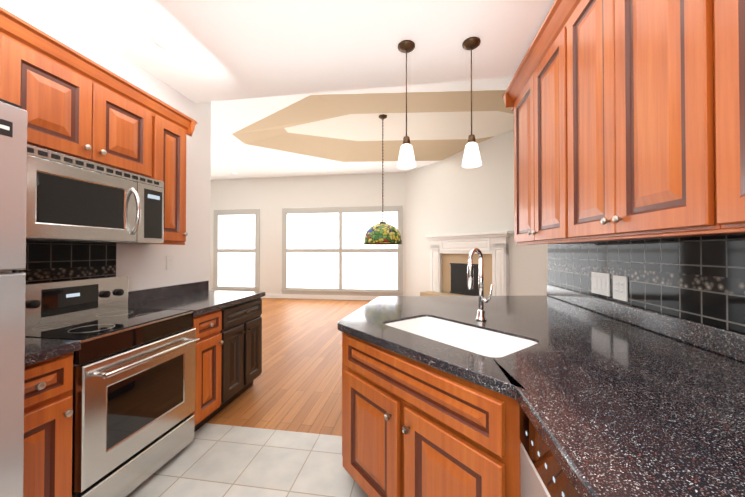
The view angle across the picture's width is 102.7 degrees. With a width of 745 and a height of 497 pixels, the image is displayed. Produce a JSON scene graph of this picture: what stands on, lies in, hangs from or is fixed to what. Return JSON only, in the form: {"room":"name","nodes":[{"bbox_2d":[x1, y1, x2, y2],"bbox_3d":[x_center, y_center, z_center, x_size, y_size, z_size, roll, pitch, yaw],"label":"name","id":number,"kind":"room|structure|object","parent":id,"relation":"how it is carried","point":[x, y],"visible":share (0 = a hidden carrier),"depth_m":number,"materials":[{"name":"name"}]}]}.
{"room":"kitchen","nodes":[
{"label":"kitchen","id":0,"kind":"room"},
{"bbox_2d":[0,0,210,291],"bbox_3d":[-2.056,-0.583,1.011,0.120,3.800,4.220,0,-1,9],"label":"wall","id":1,"kind":"structure","parent":0,"point":[141,266],"depth_m":2.49,"materials":[{"name":"white paint"}]},
{"bbox_2d":[12,241,115,282],"bbox_3d":[-1.894,0.171,1.629,0.010,0.495,0.975,0,-1,9],"label":"tile backsplash","id":2,"kind":"structure","parent":1,"relation":"attached to","point":[52,261],"depth_m":1.82,"materials":[{"name":"black tile"}]},
{"bbox_2d":[0,27,155,178],"bbox_3d":[-1.719,-0.706,1.679,0.340,0.460,0.766,0,-1,9],"label":"upper cabinet","id":3,"kind":"object","parent":1,"relation":"attached to","point":[73,103],"depth_m":1.57,"materials":[{"name":"brown wood"}]},
{"bbox_2d":[26,144,163,243],"bbox_3d":[-1.639,-0.246,1.663,0.476,0.416,0.756,0,-1,9],"label":"microwave","id":4,"kind":"object","parent":3,"relation":"attached to","point":[73,199],"visible":0.94,"depth_m":1.55,"materials":[{"name":"silver metal"}]},
{"bbox_2d":[128,281,208,304],"bbox_3d":[-1.743,0.372,2.570,0.019,0.099,0.926,0,-1,9],"label":"backsplash","id":5,"kind":"structure","parent":1,"relation":"attached to","point":[134,297],"depth_m":2.50,"materials":[{"name":"black stone"}]},
{"bbox_2d":[166,256,173,269],"bbox_3d":[-1.750,0.122,2.576,0.008,0.120,0.075,0,-1,9],"label":"electrical outlet plate","id":6,"kind":"object","parent":1,"relation":"attached to","point":[169,262],"visible":1,"depth_m":2.57,"materials":[{"name":"white plastic"}]},
{"bbox_2d":[148,111,191,244],"bbox_3d":[-1.638,-0.486,2.209,0.340,0.890,0.305,0,-1,9],"label":"upper cabinet","id":7,"kind":"object","parent":1,"relation":"attached to","point":[170,135],"depth_m":2.19,"materials":[{"name":"brown wood"}]},
{"bbox_2d":[126,423,368,496],"bbox_3d":[-0.435,1.360,0.275,3.900,0.100,3.690,0,-1,9],"label":"floor","id":8,"kind":"structure","parent":0,"point":[214,460],"depth_m":1.79,"materials":[{"name":"white tile"}]},
{"bbox_2d":[0,99,27,496],"bbox_3d":[-1.595,0.412,0.623,0.846,1.802,0.900,0,-1,9],"label":"refrigerator","id":9,"kind":"object","parent":8,"relation":"on","point":[13,159],"visible":1,"depth_m":0.98,"materials":[{"name":"silver metal"}]},
{"bbox_2d":[23,349,80,496],"bbox_3d":[-1.643,0.885,1.230,0.617,0.868,0.284,0,-1,9],"label":"base cabinet","id":10,"kind":"object","parent":8,"relation":"on","point":[48,409],"depth_m":1.23,"materials":[{"name":"brown wood"}]},
{"bbox_2d":[25,338,80,364],"bbox_3d":[-1.635,0.429,1.233,0.637,0.040,0.288,0,-1,9],"label":"countertop","id":11,"kind":"structure","parent":10,"relation":"on","point":[36,349],"depth_m":1.25,"materials":[{"name":"black stone"}]},
{"bbox_2d":[25,276,198,496],"bbox_3d":[-1.505,0.756,1.706,0.666,1.135,0.690,0,-1,9],"label":"range","id":12,"kind":"object","parent":8,"relation":"on","point":[134,383],"visible":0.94,"depth_m":1.60,"materials":[{"name":"silver metal"}]},
{"bbox_2d":[191,309,222,431],"bbox_3d":[-1.493,0.895,2.212,0.617,0.868,0.308,0,-1,9],"label":"base cabinet","id":13,"kind":"object","parent":8,"relation":"on","point":[208,327],"depth_m":2.16,"materials":[{"name":"brown wood"}]},
{"bbox_2d":[128,289,264,316],"bbox_3d":[-1.439,0.442,2.521,0.637,0.040,0.930,0,-1,9],"label":"countertop","id":14,"kind":"structure","parent":13,"relation":"on","point":[207,301],"depth_m":2.36,"materials":[{"name":"black stone"}]},
{"bbox_2d":[342,332,520,496],"bbox_3d":[0.648,0.891,1.819,1.598,0.868,1.912,0,-1,9],"label":"base cabinet","id":15,"kind":"object","parent":8,"relation":"on","point":[412,427],"visible":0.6,"depth_m":0.92,"materials":[{"name":"brown wood"}]},
{"bbox_2d":[337,248,744,496],"bbox_3d":[0.466,0.301,0.683,1.615,0.630,4.309,0,-1,9],"label":"countertop","id":16,"kind":"structure","parent":15,"relation":"on","point":[614,398],"depth_m":0.98,"materials":[{"name":"black stone"}]},
{"bbox_2d":[519,405,579,496],"bbox_3d":[0.698,0.881,0.539,0.628,0.863,0.596,0,-1,9],"label":"dishwasher","id":17,"kind":"object","parent":8,"relation":"on","point":[543,474],"visible":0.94,"depth_m":0.75,"materials":[{"name":"silver metal"}]},
{"bbox_2d":[206,298,371,435],"bbox_3d":[-0.544,1.408,5.197,11.000,0.100,6.010,0,-1,9],"label":"floor","id":18,"kind":"structure","parent":0,"point":[296,386],"depth_m":3.19,"materials":[{"name":"brown wood"}]},
{"bbox_2d":[211,297,261,417],"bbox_3d":[-1.409,0.900,2.660,0.648,0.866,0.600,0,-1,9],"label":"base cabinet","id":19,"kind":"object","parent":18,"relation":"on","point":[241,355],"visible":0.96,"depth_m":2.55,"materials":[{"name":"brown wood"}]},
{"bbox_2d":[420,231,512,295],"bbox_3d":[1.809,0.528,6.163,0.453,1.683,2.020,0,-1,-36],"label":"fireplace mantel","id":20,"kind":"object","parent":18,"relation":"on","point":[449,254],"visible":0.52,"depth_m":6.22,"materials":[{"name":"white wood"}]},
{"bbox_2d":[41,0,554,102],"bbox_3d":[-2.547,-1.473,0.984,7.920,0.100,4.000,0,-1,9],"label":"ceiling","id":21,"kind":"structure","parent":0,"point":[239,49],"depth_m":2.02,"materials":[{"name":"white paint"}]},
{"bbox_2d":[151,33,183,51],"bbox_3d":[-1.404,-1.408,2.043,0.186,0.007,0.186,0,-1,9],"label":"recessed light","id":22,"kind":"object","parent":21,"relation":"in","point":[164,41],"visible":1,"depth_m":2.04,"materials":[{"name":"white"}]},
{"bbox_2d":[397,40,415,168],"bbox_3d":[0.236,-0.990,2.072,0.132,0.844,0.132,0,-1,9],"label":"pendant light","id":23,"kind":"object","parent":21,"relation":"hanging from","point":[406,159],"visible":1,"depth_m":2.04,"materials":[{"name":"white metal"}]},
{"bbox_2d":[462,37,481,167],"bbox_3d":[0.678,-0.990,2.042,0.132,0.844,0.132,0,-1,9],"label":"pendant light","id":24,"kind":"object","parent":21,"relation":"hanging from","point":[471,158],"visible":1,"depth_m":2.01,"materials":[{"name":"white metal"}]},
{"bbox_2d":[210,172,405,295],"bbox_3d":[-2.238,-0.512,8.373,6.300,3.800,0.120,0,-1,9],"label":"wall","id":25,"kind":"structure","parent":0,"point":[270,198],"depth_m":8.34,"materials":[{"name":"white paint"}]},
{"bbox_2d":[212,209,259,291],"bbox_3d":[-3.907,0.075,8.535,1.470,2.390,0.052,0,-1,9],"label":"living room window","id":26,"kind":"structure","parent":25,"relation":"in","point":[236,249],"depth_m":8.55,"materials":[{"name":"grey"}]},
{"bbox_2d":[261,293,382,299],"bbox_3d":[-0.438,1.300,5.427,10.741,0.120,5.124,0,-1,9],"label":"baseboard","id":27,"kind":"structure","parent":25,"relation":"attached to","point":[334,297],"depth_m":8.15,"materials":[{"name":"white wood"}]},
{"bbox_2d":[281,206,403,295],"bbox_3d":[-0.867,0.070,8.072,3.400,2.390,0.052,0,-1,9],"label":"double window","id":28,"kind":"structure","parent":25,"relation":"in","point":[326,251],"depth_m":8.08,"materials":[{"name":"grey"}]},
{"bbox_2d":[211,77,513,179],"bbox_3d":[-0.413,-2.145,5.429,10.800,0.210,5.420,0,-1,9],"label":"ceiling","id":29,"kind":"structure","parent":0,"point":[316,134],"depth_m":5.35,"materials":[{"name":"white paint"}]},
{"bbox_2d":[364,114,401,244],"bbox_3d":[0.171,-1.132,4.936,0.646,2.124,0.646,0,-1,9],"label":"pendant lamp","id":30,"kind":"object","parent":29,"relation":"hanging from","point":[382,233],"visible":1,"depth_m":4.72,"materials":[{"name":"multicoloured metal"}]},
{"bbox_2d":[405,130,547,295],"bbox_3d":[2.746,-0.541,5.384,0.120,3.800,6.381,0,-1,-36],"label":"wall","id":31,"kind":"structure","parent":0,"point":[450,195],"depth_m":6.27,"materials":[{"name":"white paint"}]},
{"bbox_3d":[1.335,-0.587,0.560,0.120,3.800,4.350,0,-1,9],"label":"wall","id":32,"kind":"structure","parent":0,"visible":0},
{"bbox_2d":[511,24,562,243],"bbox_3d":[1.331,-0.657,2.109,0.350,1.230,0.929,0,-1,9],"label":"upper cabinet","id":33,"kind":"object","parent":32,"relation":"attached to","point":[537,106],"depth_m":2.04,"materials":[{"name":"brown wood"}]},
{"bbox_2d":[563,0,698,243],"bbox_3d":[1.199,-0.665,1.238,0.350,1.230,0.833,0,-1,9],"label":"upper cabinet","id":34,"kind":"object","parent":32,"relation":"attached to","point":[629,119],"depth_m":1.18,"materials":[{"name":"brown wood"}]},
{"bbox_2d":[548,234,744,333],"bbox_3d":[1.271,0.173,0.565,0.010,0.470,4.335,0,-1,9],"label":"tile backsplash","id":35,"kind":"structure","parent":32,"relation":"attached to","point":[699,279],"depth_m":1.39,"materials":[{"name":"black tile"}]},
{"bbox_2d":[591,272,608,295],"bbox_3d":[1.468,0.225,1.922,0.009,0.140,0.190,0,-1,9],"label":"electrical outlet plate","id":36,"kind":"object","parent":35,"relation":"attached to","point":[600,283],"depth_m":1.92,"materials":[{"name":"white plastic"}]},
{"bbox_2d":[609,274,627,301],"bbox_3d":[1.440,0.230,1.735,0.008,0.140,0.120,0,-1,9],"label":"electrical outlet plate","id":37,"kind":"object","parent":35,"relation":"attached to","point":[620,283],"depth_m":1.73,"materials":[{"name":"white plastic"}]},
{"bbox_2d":[699,0,744,235],"bbox_3d":[1.072,-0.673,0.408,0.350,1.230,0.847,0,-1,9],"label":"upper cabinet","id":38,"kind":"object","parent":32,"relation":"attached to","point":[721,22],"depth_m":0.82,"materials":[{"name":"brown wood"}]}
]}

